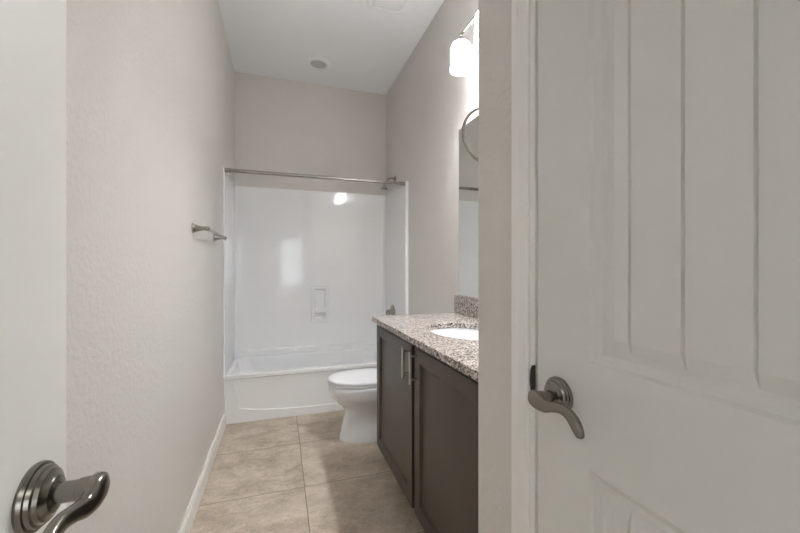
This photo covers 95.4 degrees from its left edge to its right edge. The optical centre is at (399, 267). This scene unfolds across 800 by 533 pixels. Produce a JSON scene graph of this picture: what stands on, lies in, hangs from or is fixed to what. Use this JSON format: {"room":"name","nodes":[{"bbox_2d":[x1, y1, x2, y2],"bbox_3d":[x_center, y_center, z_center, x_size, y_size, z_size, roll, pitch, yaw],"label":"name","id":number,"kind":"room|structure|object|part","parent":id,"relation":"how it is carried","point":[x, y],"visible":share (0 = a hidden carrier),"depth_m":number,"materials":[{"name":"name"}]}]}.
{"room":"bathroom","nodes":[
{"label":"bathroom","id":0,"kind":"room"},
{"bbox_2d":[66,0,233,532],"bbox_3d":[-0.981,-0.312,1.519,0.110,3.024,3.880,0,0,-18],"label":"wall","id":1,"kind":"structure","parent":0,"point":[150,83],"depth_m":1.11,"materials":[{"name":"white paint"}]},
{"bbox_2d":[178,412,225,532],"bbox_3d":[-0.822,1.147,1.234,0.013,0.105,3.240,0,0,-18],"label":"baseboard","id":2,"kind":"structure","parent":1,"relation":"attached to","point":[186,525],"depth_m":1.92,"materials":[{"name":"white paint"}]},
{"bbox_2d":[191,223,226,241],"bbox_3d":[-1.060,-0.193,2.056,0.076,0.051,0.650,0,0,-18],"label":"towel bar","id":3,"kind":"object","parent":1,"relation":"attached to","point":[195,228],"visible":1,"depth_m":1.78,"materials":[{"name":"silver metal"}]},
{"bbox_3d":[-0.966,-0.193,1.772,0.076,0.051,0.051,0,0,-18],"label":"post","id":4,"kind":"part","parent":3,"relation":"part of","materials":[{"name":"silver metal"}]},
{"bbox_3d":[-1.155,-0.193,2.341,0.076,0.051,0.051,0,0,-18],"label":"post","id":5,"kind":"part","parent":3,"relation":"part of","materials":[{"name":"silver metal"}]},
{"bbox_2d":[190,410,424,532],"bbox_3d":[-0.232,1.230,1.761,1.685,0.060,4.110,0,0,-18],"label":"floor","id":6,"kind":"structure","parent":0,"point":[293,474],"depth_m":2.01,"materials":[{"name":"tile"}]},
{"bbox_2d":[224,348,376,423],"bbox_3d":[-0.742,1.010,3.302,1.463,0.380,0.643,0,0,-18],"label":"bathtub","id":7,"kind":"object","parent":6,"relation":"on","point":[256,388],"visible":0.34,"depth_m":2.97,"materials":[{"name":"white ceramic"}]},
{"bbox_2d":[223,167,407,377],"bbox_3d":[-0.732,0.033,3.273,1.463,1.573,0.704,0,0,-18],"label":"shower surround","id":8,"kind":"object","parent":7,"relation":"on","point":[304,271],"visible":0.95,"depth_m":3.51,"materials":[{"name":"white plastic"}]},
{"bbox_2d":[224,168,404,185],"bbox_3d":[-0.637,-0.736,2.957,1.429,0.035,0.035,0,0,-18],"label":"shower curtain rod","id":9,"kind":"object","parent":8,"relation":"attached to","point":[229,170],"visible":1,"depth_m":2.91,"materials":[{"name":"silver metal"}]},
{"bbox_2d":[386,305,394,314],"bbox_3d":[-0.102,0.442,3.506,0.070,0.177,0.156,0,0,-18],"label":"shower valve","id":10,"kind":"object","parent":8,"relation":"attached to","point":[391,311],"visible":0.6,"depth_m":3.48,"materials":[{"name":"silver metal"}]},
{"bbox_2d":[328,368,376,442],"bbox_3d":[-0.149,0.814,2.647,0.744,0.772,0.448,0,0,-18],"label":"toilet","id":11,"kind":"object","parent":6,"relation":"on","point":[355,390],"visible":0.42,"depth_m":2.50,"materials":[{"name":"white ceramic"}]},
{"bbox_3d":[-0.273,0.799,2.606,0.481,0.016,0.374,0,0,-18],"label":"seat","id":12,"kind":"part","parent":11,"relation":"part of","materials":[{"name":"white plastic"}]},
{"bbox_3d":[-0.269,0.777,2.607,0.492,0.028,0.376,0,0,-18],"label":"lid","id":13,"kind":"part","parent":11,"relation":"part of","materials":[{"name":"white plastic"}]},
{"bbox_2d":[377,325,477,532],"bbox_3d":[0.285,0.757,1.625,0.564,0.886,1.209,0,0,-18],"label":"vanity cabinet","id":14,"kind":"object","parent":6,"relation":"on","point":[427,408],"visible":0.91,"depth_m":1.41,"materials":[{"name":"brown wood"}]},
{"bbox_3d":[-0.033,0.676,1.833,0.020,0.695,0.589,0,0,-18],"label":"door","id":15,"kind":"part","parent":14,"relation":"part of","materials":[{"name":"brown wood"}]},
{"bbox_3d":[0.024,0.408,1.575,0.037,0.132,0.012,0,0,-18],"label":"handle","id":16,"kind":"part","parent":14,"relation":"part of","materials":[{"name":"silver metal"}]},
{"bbox_3d":[0.053,0.408,1.486,0.037,0.132,0.012,0,0,-18],"label":"handle","id":17,"kind":"part","parent":14,"relation":"part of","materials":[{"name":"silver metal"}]},
{"bbox_2d":[371,295,477,381],"bbox_3d":[0.287,0.241,1.644,0.551,0.142,1.244,0,0,-18],"label":"countertop","id":18,"kind":"structure","parent":14,"relation":"on","point":[460,354],"depth_m":1.68,"materials":[{"name":"stone"}]},
{"bbox_2d":[430,328,477,339],"bbox_3d":[0.310,0.391,1.656,0.396,0.154,0.524,0,0,-18],"label":"sink","id":19,"kind":"object","parent":18,"relation":"in","point":[460,333],"visible":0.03,"depth_m":1.88,"materials":[{"name":"white ceramic"}]},
{"bbox_3d":[0.158,0.676,1.257,0.020,0.695,0.565,0,0,-18],"label":"door","id":20,"kind":"part","parent":14,"relation":"part of","materials":[{"name":"brown wood"}]},
{"bbox_2d":[234,71,385,194],"bbox_3d":[-0.860,-0.312,3.660,1.685,3.024,0.110,0,0,-18],"label":"wall","id":21,"kind":"structure","parent":0,"point":[281,125],"depth_m":3.58,"materials":[{"name":"white paint"}]},
{"bbox_2d":[218,0,443,94],"bbox_3d":[-0.126,-1.864,0.064,5.200,0.080,7.400,0,0,-18],"label":"ceiling","id":22,"kind":"structure","parent":0,"point":[366,49],"depth_m":2.89,"materials":[{"name":"white paint"}]},
{"bbox_2d":[306,56,330,70],"bbox_3d":[-0.729,-1.814,3.245,0.216,0.020,0.216,0,0,-18],"label":"recessed light","id":23,"kind":"object","parent":22,"relation":"in","point":[315,63],"visible":1,"depth_m":3.23,"materials":[{"name":"white plastic"}]},
{"bbox_2d":[367,0,410,14],"bbox_3d":[-0.063,-1.807,2.433,0.270,0.034,0.270,0,0,-18],"label":"exhaust fan","id":24,"kind":"object","parent":22,"relation":"attached to","point":[398,7],"visible":1,"depth_m":2.49,"materials":[{"name":"white plastic"}]},
{"bbox_3d":[-0.063,-1.798,2.433,0.184,0.017,0.184,0,0,-18],"label":"panel","id":25,"kind":"part","parent":24,"relation":"part of","materials":[{"name":"white plastic"}]},
{"bbox_2d":[386,0,477,313],"bbox_3d":[0.369,-0.312,2.453,0.110,3.024,2.954,0,0,-18],"label":"wall","id":26,"kind":"structure","parent":0,"point":[427,106],"depth_m":2.64,"materials":[{"name":"white paint"}]},
{"bbox_2d":[381,175,395,189],"bbox_3d":[-0.113,-0.822,3.502,0.144,0.145,0.066,0,0,-18],"label":"sprayer","id":27,"kind":"object","parent":26,"relation":"attached to","point":[394,178],"visible":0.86,"depth_m":3.49,"materials":[{"name":"silver metal"}]},
{"bbox_2d":[450,11,477,75],"bbox_3d":[0.446,-1.173,1.710,0.209,0.246,0.618,0,0,-18],"label":"vanity light","id":28,"kind":"object","parent":26,"relation":"attached to","point":[461,65],"visible":0.48,"depth_m":1.89,"materials":[{"name":"white glass"}]},
{"bbox_3d":[0.324,-1.126,1.933,0.118,0.152,0.118,0,0,-18],"label":"lamp shade","id":29,"kind":"part","parent":28,"relation":"part of","materials":[{"name":"white glass"}]},
{"bbox_3d":[0.403,-1.126,1.695,0.118,0.152,0.118,0,0,-18],"label":"lamp shade","id":30,"kind":"part","parent":28,"relation":"part of","materials":[{"name":"white glass"}]},
{"bbox_2d":[454,295,477,318],"bbox_3d":[0.542,0.226,1.716,0.021,0.112,1.222,0,0,-18],"label":"backsplash","id":31,"kind":"structure","parent":26,"relation":"attached to","point":[463,305],"depth_m":2.14,"materials":[{"name":"stone"}]},
{"bbox_2d":[459,116,477,297],"bbox_3d":[0.547,-0.345,1.726,0.006,1.027,1.134,0,0,-18],"label":"vanity mirror","id":32,"kind":"object","parent":26,"relation":"attached to","point":[468,166],"visible":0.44,"depth_m":2.15,"materials":[{"name":"silver mirror"}]},
{"bbox_2d":[478,0,510,532],"bbox_3d":[0.635,-0.312,0.556,0.576,3.024,1.036,0,0,-18],"label":"wall","id":33,"kind":"structure","parent":0,"point":[494,16],"depth_m":0.88,"materials":[{"name":"white paint"}]},
{"bbox_2d":[462,107,477,160],"bbox_3d":[0.260,-0.391,1.020,0.166,0.188,0.082,0,0,-18],"label":"towel ring","id":34,"kind":"object","parent":33,"relation":"attached to","point":[470,113],"visible":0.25,"depth_m":1.02,"materials":[{"name":"silver metal"}]},
{"bbox_2d":[511,0,537,532],"bbox_3d":[0.430,0.152,0.411,0.126,2.096,0.837,0,0,-18],"label":"trim","id":35,"kind":"structure","parent":33,"relation":"attached to","point":[524,13],"depth_m":0.75,"materials":[{"name":"white paint"}]},
{"bbox_3d":[0.268,0.226,0.736,0.003,0.064,0.016,0,0,-18],"label":"strike plate","id":36,"kind":"part","parent":35,"relation":"part of","materials":[{"name":"black metal"}]},
{"bbox_2d":[528,0,799,532],"bbox_3d":[0.375,0.179,0.385,0.098,2.030,0.720,0,0,-18],"label":"door","id":37,"kind":"structure","parent":33,"relation":"in","point":[667,397],"depth_m":0.49,"materials":[{"name":"white paint"}]},
{"bbox_3d":[0.271,0.241,0.615,0.045,0.042,0.125,0,0,-18],"label":"lever","id":38,"kind":"part","parent":37,"relation":"part of","materials":[{"name":"grey metal"}]},
{"bbox_3d":[0.285,0.234,0.668,0.021,0.067,0.067,0,0,-18],"label":"handle","id":39,"kind":"part","parent":37,"relation":"part of","materials":[{"name":"grey metal"}]},
{"bbox_3d":[-0.016,-0.312,-0.269,5.200,3.024,0.120,0,0,-18],"label":"wall","id":40,"kind":"structure","parent":0,"visible":0},
{"bbox_2d":[0,0,109,532],"bbox_3d":[-0.288,0.179,0.088,0.161,2.030,0.720,0,0,-20],"label":"door","id":41,"kind":"structure","parent":40,"relation":"in","point":[35,491],"depth_m":0.37,"materials":[{"name":"white paint"}]},
{"bbox_3d":[-0.365,0.234,0.375,0.021,0.067,0.067,0,0,-18],"label":"handle","id":42,"kind":"part","parent":41,"relation":"part of","materials":[{"name":"grey metal"}]},
{"bbox_3d":[-0.322,0.241,0.341,0.045,0.042,0.125,0,0,-18],"label":"lever","id":43,"kind":"part","parent":41,"relation":"part of","materials":[{"name":"grey metal"}]}
]}

